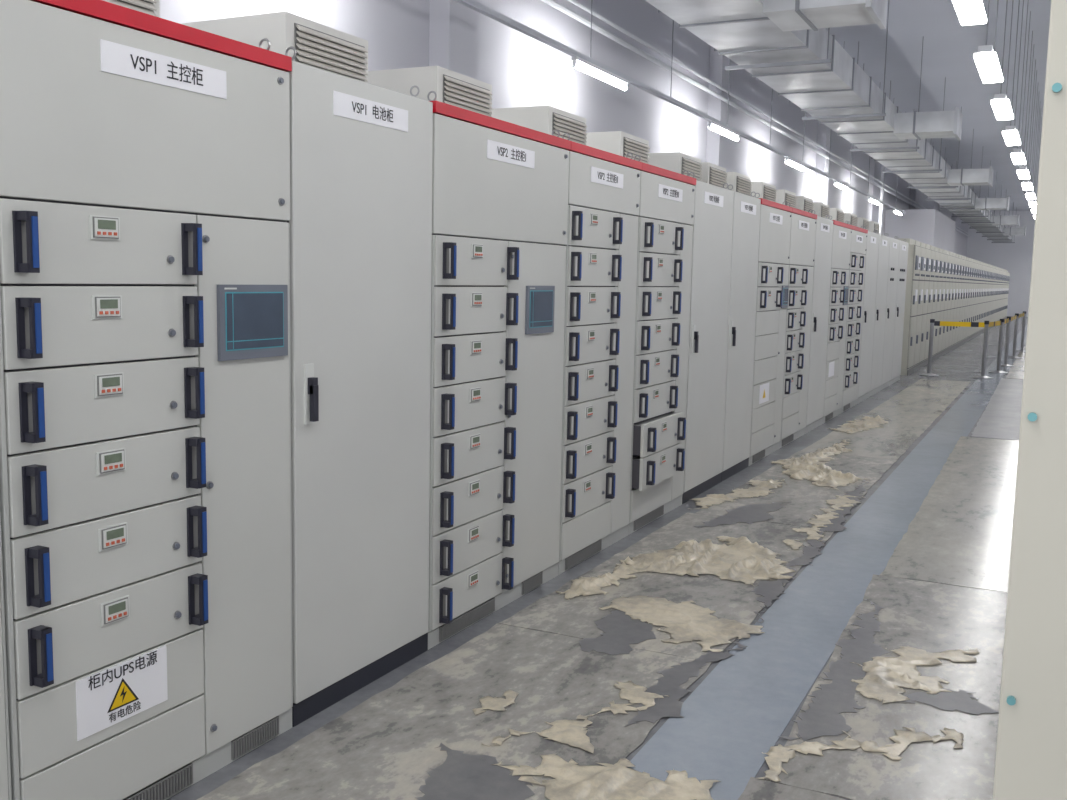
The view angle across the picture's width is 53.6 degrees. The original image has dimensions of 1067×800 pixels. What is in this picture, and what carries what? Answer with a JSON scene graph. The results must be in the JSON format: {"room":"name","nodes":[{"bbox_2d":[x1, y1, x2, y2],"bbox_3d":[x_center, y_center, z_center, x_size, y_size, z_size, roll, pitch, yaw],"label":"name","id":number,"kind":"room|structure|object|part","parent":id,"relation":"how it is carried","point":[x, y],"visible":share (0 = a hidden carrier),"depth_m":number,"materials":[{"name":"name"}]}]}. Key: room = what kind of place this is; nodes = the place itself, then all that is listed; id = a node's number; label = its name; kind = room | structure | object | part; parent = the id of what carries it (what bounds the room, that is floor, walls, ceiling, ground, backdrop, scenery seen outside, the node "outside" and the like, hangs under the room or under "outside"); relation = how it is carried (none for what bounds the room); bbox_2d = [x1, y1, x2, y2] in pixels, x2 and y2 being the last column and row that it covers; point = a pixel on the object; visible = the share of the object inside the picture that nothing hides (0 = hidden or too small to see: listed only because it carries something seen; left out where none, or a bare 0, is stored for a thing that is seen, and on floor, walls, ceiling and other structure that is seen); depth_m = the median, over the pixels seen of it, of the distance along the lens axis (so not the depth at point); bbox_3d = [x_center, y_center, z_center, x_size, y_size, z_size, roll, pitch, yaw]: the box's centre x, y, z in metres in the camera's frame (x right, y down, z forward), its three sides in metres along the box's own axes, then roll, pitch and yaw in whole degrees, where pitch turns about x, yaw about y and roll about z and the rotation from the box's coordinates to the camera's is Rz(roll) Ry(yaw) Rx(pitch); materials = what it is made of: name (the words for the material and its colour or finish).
{"room":"electrical room","nodes":[
{"label":"electrical room","id":0,"kind":"room"},
{"bbox_2d":[160,0,967,256],"bbox_3d":[8.556,-4.131,27.286,0.200,5.500,63.000,4,7,26],"label":"wall","id":1,"kind":"structure","parent":0,"point":[522,70],"depth_m":11.45,"materials":[{"name":"paint"}]},
{"bbox_2d":[429,0,956,249],"bbox_3d":[8.960,-4.217,27.665,0.180,5.400,43.650,4,7,26],"label":"window","id":2,"kind":"structure","parent":1,"relation":"attached to","point":[453,26],"depth_m":14.42,"materials":[{"name":"glass"}]},
{"bbox_2d":[541,0,969,236],"bbox_3d":[8.648,-5.457,26.538,0.060,0.170,60.000,4,7,26],"label":"conduit","id":3,"kind":"object","parent":1,"relation":"attached to","point":[553,3],"visible":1,"depth_m":13.14,"materials":[{"name":"white metal"}]},
{"bbox_2d":[167,316,1027,799],"bbox_3d":[11.682,-1.205,26.037,6.900,0.100,63.000,4,7,26],"label":"floor","id":4,"kind":"structure","parent":0,"point":[964,362],"depth_m":5.81,"materials":[{"name":"concrete"}]},
{"bbox_2d":[0,513,11,799],"bbox_3d":[-1.929,-0.002,2.197,1.044,2.480,1.100,4,7,26],"label":"tall cabinet","id":5,"kind":"object","parent":4,"relation":"on","point":[5,768],"visible":1,"depth_m":2.55,"materials":[{"name":"grey metal"}]},
{"bbox_2d":[0,0,292,799],"bbox_3d":[-1.446,-0.105,3.163,1.044,2.480,1.060,4,7,26],"label":"tall cabinet","id":6,"kind":"object","parent":4,"relation":"on","point":[146,499],"visible":1,"depth_m":2.87,"materials":[{"name":"grey metal"}]},
{"bbox_2d":[182,11,432,726],"bbox_3d":[-0.995,-0.203,4.079,1.034,2.480,0.980,4,7,26],"label":"tall cabinet","id":7,"kind":"object","parent":4,"relation":"on","point":[360,221],"visible":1,"depth_m":3.78,"materials":[{"name":"grey metal"}]},
{"bbox_3d":[-0.603,-0.060,3.825,0.020,2.112,0.838,4,7,26],"label":"door","id":8,"kind":"part","parent":7,"relation":"part of","materials":[{"name":"paint"}]},
{"bbox_2d":[197,623,711,799],"bbox_3d":[-0.258,1.137,3.390,1.014,0.003,2.406,4,7,26],"label":"sheet","id":9,"kind":"object","parent":4,"relation":"on","point":[383,747],"visible":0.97,"depth_m":3.62,"materials":[{"name":"grey concrete"}]},
{"bbox_2d":[472,690,518,714],"bbox_3d":[-0.138,1.085,3.789,0.134,0.005,0.261,4,7,26],"label":"protective film","id":10,"kind":"object","parent":9,"relation":"on","point":[488,702],"visible":1,"depth_m":3.79,"materials":[{"name":"beige plastic"}]},
{"bbox_2d":[481,681,668,752],"bbox_3d":[0.197,1.103,3.653,0.329,0.012,0.791,7,9,41],"label":"protective film","id":11,"kind":"object","parent":9,"relation":"on","point":[571,732],"visible":1,"depth_m":3.62,"materials":[{"name":"beige plastic"}]},
{"bbox_2d":[491,753,719,799],"bbox_3d":[0.213,1.147,3.203,0.712,0.030,0.351,2,7,7],"label":"torn protective film","id":12,"kind":"object","parent":9,"relation":"on","point":[572,781],"visible":1,"depth_m":3.19,"materials":[{"name":"beige plastic"}]},
{"bbox_2d":[368,66,570,649],"bbox_3d":[-0.548,-0.296,4.964,1.044,2.480,1.263,4,7,26],"label":"tall cabinet","id":13,"kind":"object","parent":4,"relation":"on","point":[500,187],"visible":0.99,"depth_m":4.69,"materials":[{"name":"grey metal"}]},
{"bbox_2d":[416,743,534,799],"bbox_3d":[-0.204,1.159,3.173,0.440,0.001,0.438,4,7,26],"label":"floor patch","id":14,"kind":"object","parent":4,"relation":"on","point":[461,776],"depth_m":3.20,"materials":[{"name":"grey concrete"}]},
{"bbox_2d":[492,105,641,574],"bbox_3d":[-0.021,-0.409,6.019,1.044,2.480,1.098,4,7,26],"label":"tall cabinet","id":15,"kind":"object","parent":4,"relation":"on","point":[604,187],"visible":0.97,"depth_m":5.75,"materials":[{"name":"grey metal"}]},
{"bbox_2d":[586,131,695,534],"bbox_3d":[0.466,-0.505,6.930,1.104,2.480,1.184,4,7,26],"label":"tall cabinet","id":16,"kind":"object","parent":4,"relation":"on","point":[667,197],"visible":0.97,"depth_m":6.61,"materials":[{"name":"grey metal"}]},
{"bbox_2d":[498,513,833,658],"bbox_3d":[0.864,0.900,5.618,0.988,0.003,2.604,4,7,26],"label":"sheet","id":17,"kind":"object","parent":4,"relation":"on","point":[576,617],"visible":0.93,"depth_m":5.20,"materials":[{"name":"grey concrete"}]},
{"bbox_2d":[579,610,655,654],"bbox_3d":[0.406,1.003,4.627,0.320,0.001,0.693,4,7,26],"label":"floor patch","id":18,"kind":"object","parent":17,"relation":"on","point":[620,630],"visible":1,"depth_m":4.54,"materials":[{"name":"grey concrete"}]},
{"bbox_2d":[555,536,795,599],"bbox_3d":[0.853,0.868,5.587,0.988,0.060,1.642,4,7,26],"label":"protective film","id":19,"kind":"object","parent":17,"relation":"on","point":[745,561],"visible":1,"depth_m":5.63,"materials":[{"name":"beige plastic"}]},
{"bbox_2d":[599,595,764,651],"bbox_3d":[0.643,0.980,4.768,0.516,0.018,0.825,-4,8,-36],"label":"protective film","id":20,"kind":"object","parent":17,"relation":"on","point":[685,621],"visible":1,"depth_m":4.74,"materials":[{"name":"beige plastic"}]},
{"bbox_2d":[648,152,733,503],"bbox_3d":[0.926,-0.612,7.929,1.034,2.480,1.355,4,7,26],"label":"tall cabinet","id":21,"kind":"object","parent":4,"relation":"on","point":[713,205],"visible":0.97,"depth_m":7.53,"materials":[{"name":"grey metal"}]},
{"bbox_3d":[1.253,-0.456,7.544,0.020,2.112,0.918,4,7,26],"label":"door","id":22,"kind":"part","parent":21,"relation":"part of","materials":[{"name":"paint"}]},
{"bbox_2d":[700,162,760,481],"bbox_3d":[1.292,-0.690,8.662,1.034,2.480,1.130,4,7,26],"label":"tall cabinet","id":23,"kind":"object","parent":4,"relation":"on","point":[746,208],"visible":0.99,"depth_m":8.30,"materials":[{"name":"grey metal"}]},
{"bbox_3d":[1.636,-0.538,8.312,0.020,2.112,0.773,4,7,26],"label":"door","id":24,"kind":"part","parent":23,"relation":"part of","materials":[{"name":"paint"}]},
{"bbox_2d":[726,172,792,465],"bbox_3d":[1.649,-0.765,9.368,1.044,2.480,1.140,4,7,26],"label":"tall cabinet","id":25,"kind":"object","parent":4,"relation":"on","point":[775,218],"visible":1,"depth_m":9.12,"materials":[{"name":"grey metal"}]},
{"bbox_2d":[750,182,816,447],"bbox_3d":[2.124,-0.866,10.319,1.044,2.480,1.085,4,7,26],"label":"tall cabinet","id":26,"kind":"object","parent":4,"relation":"on","point":[803,223],"visible":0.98,"depth_m":10.09,"materials":[{"name":"grey metal"}]},
{"bbox_2d":[738,777,846,799],"bbox_3d":[0.078,1.388,1.287,0.709,0.003,4.110,4,7,26],"label":"sheet","id":27,"kind":"object","parent":4,"relation":"on","point":[756,789],"visible":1,"depth_m":3.17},
{"bbox_2d":[696,451,896,527],"bbox_3d":[2.127,0.636,8.102,0.887,0.003,3.004,4,7,26],"label":"sheet","id":28,"kind":"object","parent":4,"relation":"on","point":[806,498],"visible":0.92,"depth_m":7.76,"materials":[{"name":"grey concrete"}]},
{"bbox_2d":[689,479,785,508],"bbox_3d":[1.500,0.658,7.627,0.370,0.030,1.460,6,8,37],"label":"protective film","id":29,"kind":"object","parent":28,"relation":"on","point":[761,488],"visible":1,"depth_m":7.58,"materials":[{"name":"beige plastic"}]},
{"bbox_2d":[694,501,790,527],"bbox_3d":[1.423,0.751,6.955,0.346,0.001,1.128,5,8,30],"label":"board","id":30,"kind":"object","parent":28,"relation":"on","point":[749,514],"visible":1,"depth_m":6.92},
{"bbox_2d":[624,480,867,726],"bbox_3d":[1.500,0.873,5.933,0.246,0.001,5.239,4,7,26],"label":"board","id":31,"kind":"object","parent":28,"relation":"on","point":[670,706],"visible":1,"depth_m":4.26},
{"bbox_2d":[783,495,859,549],"bbox_3d":[1.881,0.768,6.840,0.254,0.009,1.836,4,7,26],"label":"protective film","id":32,"kind":"object","parent":31,"relation":"on","point":[841,501],"visible":1,"depth_m":6.80,"materials":[{"name":"beige plastic"}]},
{"bbox_2d":[771,439,866,489],"bbox_3d":[2.579,0.490,9.129,0.914,0.060,2.686,4,7,26],"label":"protective film","id":33,"kind":"object","parent":28,"relation":"on","point":[799,468],"visible":1,"depth_m":8.53,"materials":[{"name":"beige plastic"}]},
{"bbox_2d":[775,189,832,433],"bbox_3d":[2.557,-0.960,11.198,1.034,2.480,0.875,4,7,26],"label":"tall cabinet","id":34,"kind":"object","parent":4,"relation":"on","point":[818,335],"visible":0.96,"depth_m":10.96,"materials":[{"name":"grey metal"}]},
{"bbox_3d":[2.979,-0.824,11.002,0.020,2.112,0.863,4,7,26],"label":"door","id":35,"kind":"part","parent":34,"relation":"part of","materials":[{"name":"paint"}]},
{"bbox_2d":[795,196,852,423],"bbox_3d":[3.004,-1.054,12.082,1.044,2.480,1.105,4,7,26],"label":"tall cabinet","id":36,"kind":"object","parent":4,"relation":"on","point":[841,241],"visible":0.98,"depth_m":11.83,"materials":[{"name":"grey metal"}]},
{"bbox_2d":[627,325,1026,799],"bbox_3d":[11.800,-1.248,25.974,0.380,0.003,63.000,4,7,26],"label":"floor strip","id":37,"kind":"object","parent":4,"relation":"on","point":[739,711],"visible":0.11,"depth_m":4.50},
{"bbox_2d":[813,202,867,412],"bbox_3d":[3.495,-1.158,13.067,1.044,2.480,1.095,4,7,26],"label":"tall cabinet","id":38,"kind":"object","parent":4,"relation":"on","point":[858,235],"visible":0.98,"depth_m":12.80,"materials":[{"name":"grey metal"}]},
{"bbox_2d":[829,208,878,403],"bbox_3d":[3.956,-1.258,14.002,1.034,2.480,0.990,4,7,26],"label":"tall cabinet","id":39,"kind":"object","parent":4,"relation":"on","point":[871,262],"visible":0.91,"depth_m":13.75,"materials":[{"name":"grey metal"}]},
{"bbox_3d":[4.378,-1.122,13.806,0.020,2.112,0.978,4,7,26],"label":"door","id":40,"kind":"part","parent":39,"relation":"part of","materials":[{"name":"paint"}]},
{"bbox_2d":[844,213,889,395],"bbox_3d":[4.399,-1.353,14.890,1.034,2.480,0.995,4,7,26],"label":"tall cabinet","id":41,"kind":"object","parent":4,"relation":"on","point":[884,241],"visible":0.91,"depth_m":14.64,"materials":[{"name":"grey metal"}]},
{"bbox_3d":[4.821,-1.217,14.694,0.020,2.112,0.983,4,7,26],"label":"door","id":42,"kind":"part","parent":41,"relation":"part of","materials":[{"name":"paint"}]},
{"bbox_2d":[801,413,935,459],"bbox_3d":[3.543,0.339,10.899,0.852,0.003,3.310,4,7,26],"label":"sheet","id":43,"kind":"object","parent":4,"relation":"on","point":[891,440],"visible":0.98,"depth_m":10.51,"materials":[{"name":"grey concrete"}]},
{"bbox_2d":[827,415,887,433],"bbox_3d":[3.601,0.249,11.471,0.487,0.038,1.642,5,8,32],"label":"protective film","id":44,"kind":"object","parent":43,"relation":"on","point":[869,422],"visible":1,"depth_m":11.38,"materials":[{"name":"beige plastic"}]},
{"bbox_2d":[857,217,904,389],"bbox_3d":[4.994,-1.479,16.082,1.034,2.480,1.670,4,7,26],"label":"tall cabinet","id":45,"kind":"object","parent":4,"relation":"on","point":[894,243],"visible":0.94,"depth_m":15.53,"materials":[{"name":"grey metal"}]},
{"bbox_3d":[5.265,-1.312,15.585,0.020,2.112,0.983,4,7,26],"label":"door","id":46,"kind":"part","parent":45,"relation":"part of","materials":[{"name":"paint"}]},
{"bbox_2d":[763,574,1007,799],"bbox_3d":[1.556,1.070,4.267,0.747,0.003,2.578,4,7,26],"label":"sheet","id":47,"kind":"object","parent":4,"relation":"on","point":[931,617],"visible":0.72,"depth_m":3.75,"materials":[{"name":"grey concrete"}]},
{"bbox_2d":[778,599,890,740],"bbox_3d":[1.324,1.059,4.290,0.250,0.001,1.777,4,7,26],"label":"floor stain","id":48,"kind":"object","parent":47,"relation":"on","point":[823,717],"visible":1,"depth_m":4.00,"materials":[{"name":"grey concrete"}]},
{"bbox_2d":[758,727,963,781],"bbox_3d":[1.056,1.139,3.482,0.858,0.014,0.249,-1,7,-21],"label":"protective film","id":49,"kind":"object","parent":47,"relation":"on","point":[778,754],"visible":1,"depth_m":3.48,"materials":[{"name":"beige plastic"}]},
{"bbox_2d":[850,646,981,703],"bbox_3d":[1.497,1.060,4.184,0.468,0.026,0.819,4,7,26],"label":"protective film","id":50,"kind":"object","parent":47,"relation":"on","point":[884,677],"visible":1,"depth_m":4.13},
{"bbox_2d":[897,689,998,714],"bbox_3d":[1.533,1.107,3.907,0.358,0.001,0.256,4,7,26],"label":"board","id":51,"kind":"object","parent":47,"relation":"on","point":[961,700],"visible":0.99,"depth_m":3.88,"materials":[{"name":"grey concrete"}]},
{"bbox_2d":[868,221,908,383],"bbox_3d":[5.299,-1.544,16.694,1.034,2.480,1.045,4,7,26],"label":"tall cabinet","id":52,"kind":"object","parent":4,"relation":"on","point":[903,245],"visible":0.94,"depth_m":16.43,"materials":[{"name":"grey metal"}]},
{"bbox_3d":[5.721,-1.409,16.498,0.020,2.112,1.033,4,7,26],"label":"door","id":53,"kind":"part","parent":52,"relation":"part of","materials":[{"name":"paint"}]},
{"bbox_2d":[868,379,970,417],"bbox_3d":[5.484,-0.066,14.716,0.787,0.003,5.307,4,7,26],"label":"sheet","id":54,"kind":"object","parent":4,"relation":"on","point":[928,398],"visible":1,"depth_m":14.13,"materials":[{"name":"grey concrete"}]},
{"bbox_2d":[880,436,1018,592],"bbox_3d":[3.428,0.673,8.012,0.801,0.003,5.824,4,7,26],"label":"sheet","id":55,"kind":"object","parent":4,"relation":"on","point":[960,534],"visible":0.73,"depth_m":6.79,"materials":[{"name":"grey concrete"}]},
{"bbox_2d":[894,238,1009,375],"bbox_3d":[13.979,-3.358,34.556,1.430,2.300,37.025,4,7,26],"label":"switchgear lineup","id":56,"kind":"object","parent":4,"relation":"on","point":[942,285],"visible":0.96,"depth_m":22.62,"materials":[{"name":"grey metal"}]},
{"bbox_2d":[919,311,1025,378],"bbox_3d":[9.482,-1.219,21.177,1.136,0.957,8.898,6,8,34],"label":"barrier","id":57,"kind":"object","parent":4,"relation":"on","point":[985,324],"visible":0.96,"depth_m":18.14,"materials":[{"name":"silver metal"}]},
{"bbox_2d":[970,378,1022,439],"bbox_3d":[6.493,0.035,14.011,0.870,0.003,7.677,4,7,26],"label":"sheet","id":58,"kind":"object","parent":4,"relation":"on","point":[1001,417],"visible":0.5,"depth_m":12.67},
{"bbox_2d":[1006,347,1025,378],"bbox_3d":[10.620,-0.844,22.286,0.872,0.003,10.716,4,7,26],"label":"sheet","id":59,"kind":"object","parent":4,"relation":"on","point":[1016,372],"visible":0.22,"depth_m":19.83,"materials":[{"name":"grey concrete"}]},
{"bbox_2d":[993,0,1066,799],"bbox_3d":[1.152,0.240,1.412,0.915,2.300,0.906,4,7,26],"label":"tall cabinet","id":60,"kind":"object","parent":4,"relation":"on","point":[1031,760],"visible":1,"depth_m":1.19,"materials":[{"name":"metal"}]},
{"bbox_2d":[885,209,955,252],"bbox_3d":[11.834,-4.981,32.127,1.300,1.200,6.300,4,7,26],"label":"wall","id":61,"kind":"structure","parent":0,"point":[931,227],"depth_m":29.39,"materials":[{"name":"paint"}]},
{"bbox_2d":[825,0,1050,210],"bbox_3d":[11.835,-6.727,25.486,7.300,0.200,63.200,4,7,26],"label":"ceiling","id":62,"kind":"structure","parent":0,"point":[950,47],"depth_m":19.16,"materials":[{"name":"paint"}]},
{"bbox_2d":[454,0,904,214],"bbox_3d":[2.643,-4.402,13.649,0.050,2.045,33.500,4,7,26],"label":"lighting trunking","id":63,"kind":"object","parent":62,"relation":"hanging from","point":[585,62],"visible":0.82,"depth_m":10.36,"materials":[{"name":"white metal"}]},
{"bbox_2d":[658,10,973,219],"bbox_3d":[9.538,-6.179,26.578,0.420,1.230,59.000,4,7,26],"label":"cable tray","id":64,"kind":"object","parent":62,"relation":"hanging from","point":[659,11],"visible":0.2,"depth_m":17.29,"materials":[{"name":"grey metal"}]},
{"bbox_2d":[645,0,1025,242],"bbox_3d":[10.776,-5.849,26.332,1.780,1.780,58.800,4,7,26],"label":"ventilation duct","id":65,"kind":"object","parent":62,"relation":"hanging from","point":[787,45],"visible":1,"depth_m":11.95,"materials":[{"name":"grey metal"}]},
{"bbox_2d":[952,0,986,24],"bbox_3d":[2.744,-3.532,6.506,0.160,2.120,1.160,4,7,26],"label":"fluorescent light","id":66,"kind":"object","parent":62,"relation":"hanging from","point":[969,12],"visible":1,"depth_m":6.80,"materials":[{"name":"white plastic"}]},
{"bbox_2d":[974,0,1002,82],"bbox_3d":[3.753,-3.748,8.528,0.160,2.120,1.160,4,7,26],"label":"fluorescent light","id":67,"kind":"object","parent":62,"relation":"hanging from","point":[986,59],"visible":1,"depth_m":8.42,"materials":[{"name":"white plastic"}]},
{"bbox_2d":[974,52,1002,82],"bbox_3d":[3.733,-2.715,8.648,0.160,0.040,1.120,4,7,26],"label":"diffuser","id":68,"kind":"object","parent":67,"relation":"attached to","point":[987,63],"depth_m":8.50,"materials":[{"name":"white plastic"}]},
{"bbox_2d":[991,0,1013,119],"bbox_3d":[4.762,-3.963,10.550,0.160,2.120,1.160,4,7,26],"label":"fluorescent light","id":69,"kind":"object","parent":62,"relation":"hanging from","point":[1001,106],"visible":1,"depth_m":10.40,"materials":[{"name":"white plastic"}]},
{"bbox_2d":[991,99,1013,119],"bbox_3d":[4.742,-2.930,10.671,0.160,0.040,1.120,4,7,26],"label":"diffuser","id":70,"kind":"object","parent":69,"relation":"attached to","point":[1002,109],"depth_m":10.51,"materials":[{"name":"white plastic"}]},
{"bbox_2d":[1002,0,1023,145],"bbox_3d":[5.771,-4.178,12.572,0.160,2.120,1.160,4,7,26],"label":"fluorescent light","id":71,"kind":"object","parent":62,"relation":"hanging from","point":[1011,136],"visible":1,"depth_m":12.39,"materials":[{"name":"white plastic"}]},
{"bbox_2d":[1002,130,1020,145],"bbox_3d":[5.750,-3.145,12.693,0.160,0.040,1.120,4,7,26],"label":"diffuser","id":72,"kind":"object","parent":71,"relation":"attached to","point":[1011,137],"depth_m":12.48,"materials":[{"name":"white plastic"}]},
{"bbox_2d":[1011,0,1030,164],"bbox_3d":[6.780,-4.393,14.595,0.160,2.120,1.160,4,7,26],"label":"fluorescent light","id":73,"kind":"object","parent":62,"relation":"hanging from","point":[1017,156],"visible":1,"depth_m":14.38,"materials":[{"name":"white plastic"}]},
{"bbox_2d":[1011,153,1025,164],"bbox_3d":[6.759,-3.360,14.715,0.160,0.040,1.120,4,7,26],"label":"diffuser","id":74,"kind":"object","parent":73,"relation":"attached to","point":[1017,158],"depth_m":14.51,"materials":[{"name":"white plastic"}]},
{"bbox_2d":[1017,159,1029,178],"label":"fluorescent light","id":75,"kind":"object","parent":62,"relation":"hanging from","point":[1022,172],"depth_m":16.40,"materials":[{"name":"white plastic"}]},
{"bbox_2d":[1017,170,1029,178],"bbox_3d":[7.768,-3.575,16.737,0.160,0.040,1.120,4,7,26],"label":"diffuser","id":76,"kind":"object","parent":75,"relation":"attached to","point":[1022,174],"depth_m":16.55,"materials":[{"name":"white plastic"}]},
{"bbox_2d":[1024,31,1033,153],"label":"suspension rod","id":77,"kind":"object","parent":62,"relation":"hanging from","point":[1032,31],"depth_m":16.24,"materials":[{"name":"white metal"}]},
{"bbox_2d":[1022,59,1036,189],"bbox_3d":[8.797,-4.823,18.639,0.160,2.120,1.160,4,7,26],"label":"fluorescent light","id":78,"kind":"object","parent":62,"relation":"hanging from","point":[1027,185],"visible":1,"depth_m":18.34,"materials":[{"name":"white plastic"}]},
{"bbox_2d":[1022,183,1032,189],"bbox_3d":[8.777,-3.790,18.759,0.160,0.040,1.120,4,7,26],"label":"diffuser","id":79,"kind":"object","parent":78,"relation":"attached to","point":[1026,186],"depth_m":18.52,"materials":[{"name":"white plastic"}]},
{"bbox_2d":[1025,88,1038,199],"bbox_3d":[9.806,-5.038,20.661,0.160,2.120,1.160,4,7,26],"label":"fluorescent light","id":80,"kind":"object","parent":62,"relation":"hanging from","point":[1030,195],"visible":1,"depth_m":20.32,"materials":[{"name":"white plastic"}]},
{"bbox_2d":[1025,193,1035,199],"bbox_3d":[9.786,-4.005,20.781,0.160,0.040,1.120,4,7,26],"label":"diffuser","id":81,"kind":"object","parent":80,"relation":"attached to","point":[1030,196],"depth_m":20.55,"materials":[{"name":"white plastic"}]},
{"bbox_2d":[1029,107,1040,206],"bbox_3d":[10.815,-5.253,22.683,0.160,2.120,1.160,4,7,26],"label":"fluorescent light","id":82,"kind":"object","parent":62,"relation":"hanging from","point":[1032,203],"visible":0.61,"depth_m":22.33,"materials":[{"name":"white plastic"}]},
{"bbox_2d":[1029,202,1035,206],"bbox_3d":[10.795,-4.220,22.803,0.160,0.040,1.120,4,7,26],"label":"diffuser","id":83,"kind":"object","parent":82,"relation":"attached to","point":[1032,204],"depth_m":22.52,"materials":[{"name":"white plastic"}]},
{"bbox_2d":[1031,119,1041,213],"bbox_3d":[11.824,-5.468,24.705,0.160,2.120,1.160,4,7,26],"label":"fluorescent light","id":84,"kind":"object","parent":62,"relation":"hanging from","point":[1033,210],"visible":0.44,"depth_m":24.30,"materials":[{"name":"white plastic"}]},
{"bbox_2d":[966,210,1034,316],"bbox_3d":[25.780,-6.881,53.874,7.300,5.500,0.200,4,7,26],"label":"wall","id":85,"kind":"structure","parent":0,"point":[1016,258],"depth_m":54.32,"materials":[{"name":"white paint"}]}
]}

